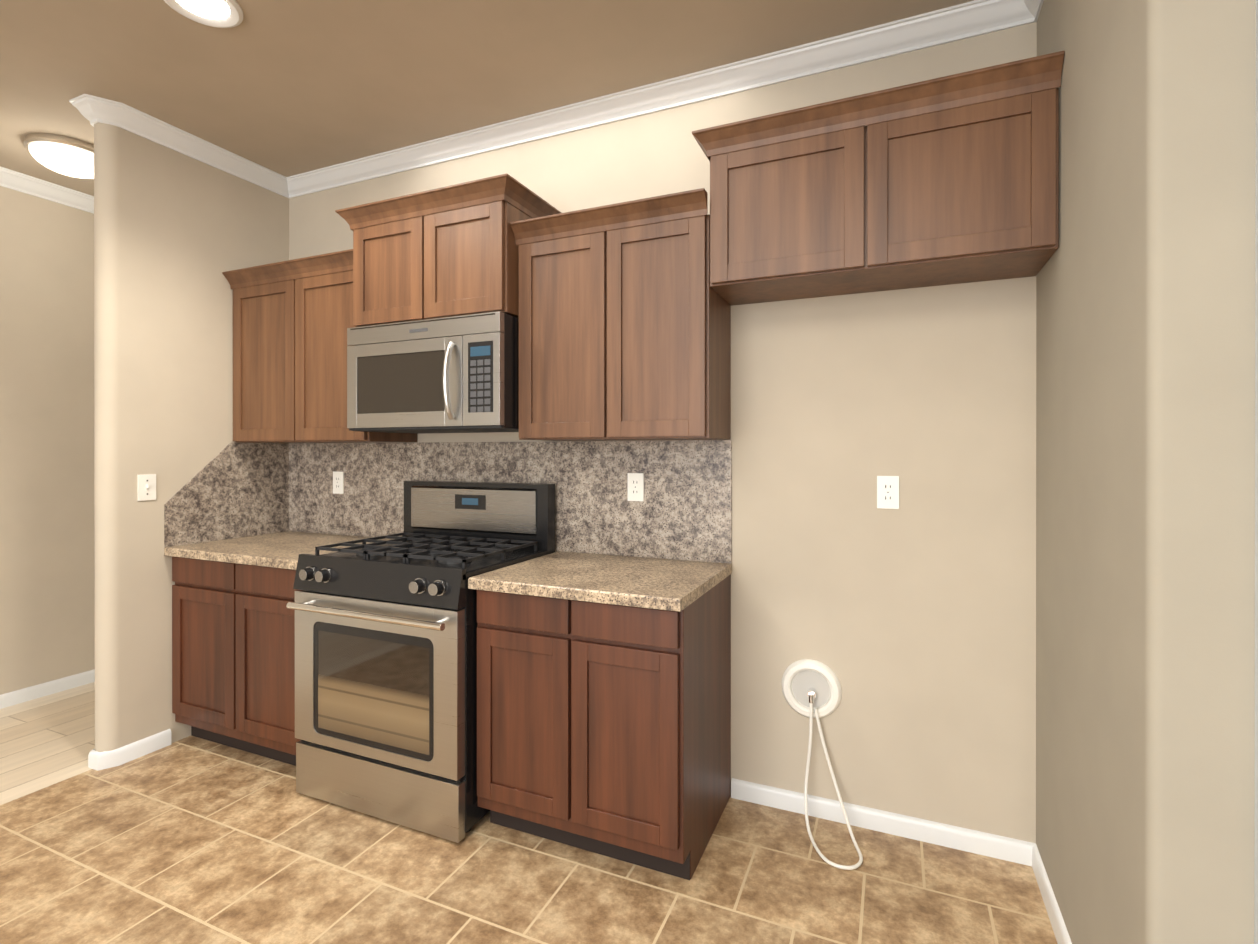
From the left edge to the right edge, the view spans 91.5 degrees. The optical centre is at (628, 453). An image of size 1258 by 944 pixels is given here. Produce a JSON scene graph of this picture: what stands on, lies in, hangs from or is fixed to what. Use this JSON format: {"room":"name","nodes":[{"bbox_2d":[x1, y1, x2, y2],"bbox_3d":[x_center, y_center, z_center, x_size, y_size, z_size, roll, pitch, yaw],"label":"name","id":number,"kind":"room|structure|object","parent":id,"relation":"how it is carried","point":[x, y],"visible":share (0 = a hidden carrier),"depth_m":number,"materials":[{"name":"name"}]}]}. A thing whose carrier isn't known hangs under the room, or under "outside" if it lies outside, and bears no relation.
{"room":"kitchen","nodes":[
{"label":"kitchen","id":0,"kind":"room"},
{"bbox_2d":[0,682,94,804],"bbox_3d":[-3.706,1.374,0.979,1.305,0.050,6.115,0,0,23],"label":"floor","id":1,"kind":"structure","parent":0,"point":[47,740],"depth_m":2.87,"materials":[{"name":"beige wood"}]},
{"bbox_2d":[0,186,94,694],"bbox_3d":[-4.275,-0.069,1.161,0.115,2.835,6.000,0,0,23],"label":"wall","id":2,"kind":"structure","parent":0,"point":[47,587],"depth_m":3.40,"materials":[{"name":"paint"}]},
{"bbox_2d":[0,166,93,213],"bbox_3d":[-4.192,-1.446,1.123,0.065,0.080,6.000,0,0,23],"label":"crown molding","id":3,"kind":"structure","parent":2,"relation":"attached to","point":[28,184],"depth_m":3.37,"materials":[{"name":"white wood"}]},
{"bbox_2d":[0,669,94,708],"bbox_3d":[-4.216,1.313,1.137,0.013,0.071,6.000,0,0,23],"label":"baseboard","id":4,"kind":"structure","parent":2,"relation":"attached to","point":[62,684],"depth_m":3.40,"materials":[{"name":"white wood"}]},
{"bbox_2d":[94,123,288,751],"bbox_3d":[-2.108,-0.071,3.018,0.115,2.835,0.868,0,0,23],"label":"wall","id":5,"kind":"structure","parent":0,"point":[176,234],"depth_m":2.76,"materials":[{"name":"paint"}]},
{"bbox_2d":[69,97,93,126],"bbox_3d":[-2.192,-1.449,3.017,0.090,0.080,0.933,0,0,23],"label":"crown molding","id":6,"kind":"structure","parent":5,"relation":"attached to","point":[73,101],"depth_m":2.58,"materials":[{"name":"white wood"}]},
{"bbox_2d":[88,729,170,770],"bbox_3d":[-2.183,1.311,2.712,0.033,0.071,0.269,0,0,23],"label":"baseboard","id":7,"kind":"structure","parent":5,"relation":"attached to","point":[97,760],"depth_m":2.67,"materials":[{"name":"white wood"}]},
{"bbox_2d":[137,474,155,500],"bbox_3d":[-2.155,0.153,2.742,0.016,0.116,0.072,0,0,23],"label":"light switch","id":8,"kind":"object","parent":5,"relation":"attached to","point":[146,486],"visible":1,"depth_m":2.74,"materials":[{"name":"white plastic"}]},
{"bbox_2d":[77,94,284,195],"bbox_3d":[-2.053,-1.449,2.916,0.066,0.080,0.860,0,0,23],"label":"crown molding","id":9,"kind":"structure","parent":5,"relation":"attached to","point":[95,109],"depth_m":2.82,"materials":[{"name":"white wood"}]},
{"bbox_2d":[0,0,973,195],"bbox_3d":[-0.697,-1.534,-0.330,7.865,0.100,6.115,0,0,23],"label":"ceiling","id":10,"kind":"structure","parent":0,"point":[286,88],"depth_m":2.31,"materials":[{"name":"paint"}]},
{"bbox_2d":[23,133,93,178],"bbox_3d":[-2.744,-1.432,3.013,0.336,0.114,0.336,0,0,23],"label":"flush ceiling light","id":11,"kind":"object","parent":10,"relation":"attached to","point":[67,156],"visible":0.92,"depth_m":2.91,"materials":[{"name":"white glass"}]},
{"bbox_2d":[164,0,242,27],"bbox_3d":[-1.408,-1.481,2.019,0.232,0.012,0.232,0,0,23],"label":"recessed light","id":12,"kind":"object","parent":10,"relation":"in","point":[221,13],"visible":1,"depth_m":2.05,"materials":[{"name":"white"}]},
{"bbox_2d":[0,736,1057,943],"bbox_3d":[-0.121,1.377,-0.637,6.560,0.050,6.000,0,0,23],"label":"floor","id":13,"kind":"structure","parent":0,"point":[191,840],"depth_m":1.94,"materials":[{"name":"brown tile"}]},
{"bbox_2d":[172,557,300,765],"bbox_3d":[-1.590,0.908,2.935,0.898,0.876,0.608,0,0,23],"label":"base cabinet","id":14,"kind":"object","parent":13,"relation":"on","point":[233,655],"visible":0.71,"depth_m":2.66,"materials":[{"name":"brown wood"}]},
{"bbox_2d":[164,531,392,569],"bbox_3d":[-1.593,0.451,2.921,0.904,0.038,0.635,0,0,23],"label":"countertop","id":15,"kind":"structure","parent":14,"relation":"on","point":[283,550],"depth_m":2.78,"materials":[{"name":"stone"}]},
{"bbox_2d":[286,480,554,842],"bbox_3d":[-0.831,0.741,2.521,0.800,1.212,0.708,0,0,23],"label":"gas range","id":16,"kind":"object","parent":13,"relation":"on","point":[386,680],"visible":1,"depth_m":2.27,"materials":[{"name":"silver metal"}]},
{"bbox_2d":[477,574,730,879],"bbox_3d":[-0.073,0.909,2.277,0.766,0.876,0.608,0,0,23],"label":"base cabinet","id":17,"kind":"object","parent":13,"relation":"on","point":[603,729],"visible":0.88,"depth_m":2.00,"materials":[{"name":"brown wood"}]},
{"bbox_2d":[468,551,731,611],"bbox_3d":[-0.077,0.452,2.264,0.776,0.038,0.635,0,0,23],"label":"countertop","id":18,"kind":"structure","parent":17,"relation":"on","point":[663,584],"depth_m":2.12,"materials":[{"name":"stone"}]},
{"bbox_2d":[289,22,1036,842],"bbox_3d":[-0.826,-0.071,2.998,4.982,2.835,0.115,0,0,23],"label":"wall","id":19,"kind":"structure","parent":0,"point":[911,622],"depth_m":2.20,"materials":[{"name":"paint"}]},
{"bbox_2d":[222,249,417,442],"bbox_3d":[-1.537,-0.478,3.041,0.910,0.848,0.369,0,0,23],"label":"upper cabinet","id":20,"kind":"object","parent":19,"relation":"attached to","point":[292,320],"visible":0.79,"depth_m":2.92,"materials":[{"name":"brown wood"}]},
{"bbox_2d":[164,440,731,563],"bbox_3d":[-0.865,0.190,2.605,2.490,0.484,0.634,0,0,23],"label":"backsplash","id":21,"kind":"structure","parent":19,"relation":"attached to","point":[682,510],"depth_m":2.84,"materials":[{"name":"grey stone"}]},
{"bbox_2d":[333,472,343,493],"bbox_3d":[-1.532,0.156,3.226,0.072,0.116,0.008,0,0,23],"label":"outlet","id":22,"kind":"object","parent":21,"relation":"attached to","point":[338,482],"visible":1,"depth_m":3.22,"materials":[{"name":"white plastic"}]},
{"bbox_2d":[628,473,643,500],"bbox_3d":[0.027,0.142,2.550,0.072,0.116,0.008,0,0,23],"label":"outlet","id":23,"kind":"object","parent":21,"relation":"attached to","point":[635,486],"visible":1,"depth_m":2.55,"materials":[{"name":"white plastic"}]},
{"bbox_2d":[335,173,560,326],"bbox_3d":[-0.770,-0.795,2.665,0.882,0.499,0.449,0,0,23],"label":"upper cabinet","id":24,"kind":"object","parent":19,"relation":"attached to","point":[448,251],"visible":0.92,"depth_m":2.47,"materials":[{"name":"brown wood"}]},
{"bbox_2d":[347,311,518,433],"bbox_3d":[-0.780,-0.316,2.643,0.788,0.442,0.476,0,0,23],"label":"over-the-range microwave","id":25,"kind":"object","parent":24,"relation":"attached to","point":[457,374],"visible":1,"depth_m":2.45,"materials":[{"name":"silver metal"}]},
{"bbox_2d":[510,188,730,440],"bbox_3d":[-0.032,-0.474,2.389,0.779,0.842,0.369,0,0,23],"label":"upper cabinet","id":26,"kind":"object","parent":19,"relation":"attached to","point":[624,320],"visible":0.98,"depth_m":2.24,"materials":[{"name":"brown wood"}]},
{"bbox_2d":[284,0,1037,198],"bbox_3d":[-0.289,-1.448,2.665,3.502,0.080,0.065,0,0,23],"label":"crown molding","id":27,"kind":"structure","parent":19,"relation":"attached to","point":[974,18],"depth_m":2.43,"materials":[{"name":"white wood"}]},
{"bbox_2d":[781,659,862,869],"bbox_3d":[0.660,1.056,2.138,0.299,0.574,0.284,0,0,23],"label":"cord","id":28,"kind":"object","parent":19,"relation":"attached to","point":[811,689],"visible":1,"depth_m":2.25,"materials":[{"name":"white plastic"}]},
{"bbox_2d":[692,51,1064,305],"bbox_3d":[0.771,-0.836,2.040,1.056,0.516,0.369,0,0,23],"label":"wall cabinet","id":29,"kind":"object","parent":19,"relation":"attached to","point":[949,179],"visible":1,"depth_m":1.89,"materials":[{"name":"brown wood"}]},
{"bbox_2d":[731,778,1027,864],"bbox_3d":[0.865,1.312,2.197,1.010,0.071,0.013,0,0,23],"label":"baseboard","id":30,"kind":"structure","parent":19,"relation":"attached to","point":[942,833],"depth_m":2.17,"materials":[{"name":"white wood"}]},
{"bbox_2d":[877,476,898,508],"bbox_3d":[0.919,0.139,2.174,0.072,0.116,0.008,0,0,23],"label":"electrical outlet","id":31,"kind":"object","parent":19,"relation":"attached to","point":[887,492],"visible":1,"depth_m":2.17,"materials":[{"name":"white plastic"}]},
{"bbox_2d":[1036,0,1255,943],"bbox_3d":[1.232,-0.069,1.516,0.205,2.835,0.968,0,0,23],"label":"wall block","id":32,"kind":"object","parent":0,"point":[1145,544],"visible":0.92,"depth_m":1.12,"materials":[{"name":"paint"}]},
{"bbox_2d":[1009,0,1043,23],"bbox_3d":[1.102,-1.447,1.544,0.073,0.080,0.870,0,0,23],"label":"crown molding","id":33,"kind":"structure","parent":32,"relation":"attached to","point":[1019,10],"depth_m":1.99,"materials":[{"name":"white wood"}]},
{"bbox_2d":[1028,842,1071,943],"bbox_3d":[1.132,1.313,1.538,0.031,0.071,0.951,0,0,23],"label":"baseboard","id":34,"kind":"structure","parent":32,"relation":"attached to","point":[1062,936],"depth_m":1.80,"materials":[{"name":"white wood"}]},
{"bbox_3d":[2.441,-0.068,0.535,2.793,2.835,0.130,0,0,23],"label":"wall","id":35,"kind":"structure","parent":0,"visible":0},
{"bbox_2d":[1254,0,1257,943],"bbox_3d":[1.550,0.265,0.911,0.980,2.168,0.150,0,0,23],"label":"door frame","id":36,"kind":"structure","parent":35,"relation":"attached to","point":[1256,600],"depth_m":1.05,"materials":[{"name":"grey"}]}
]}

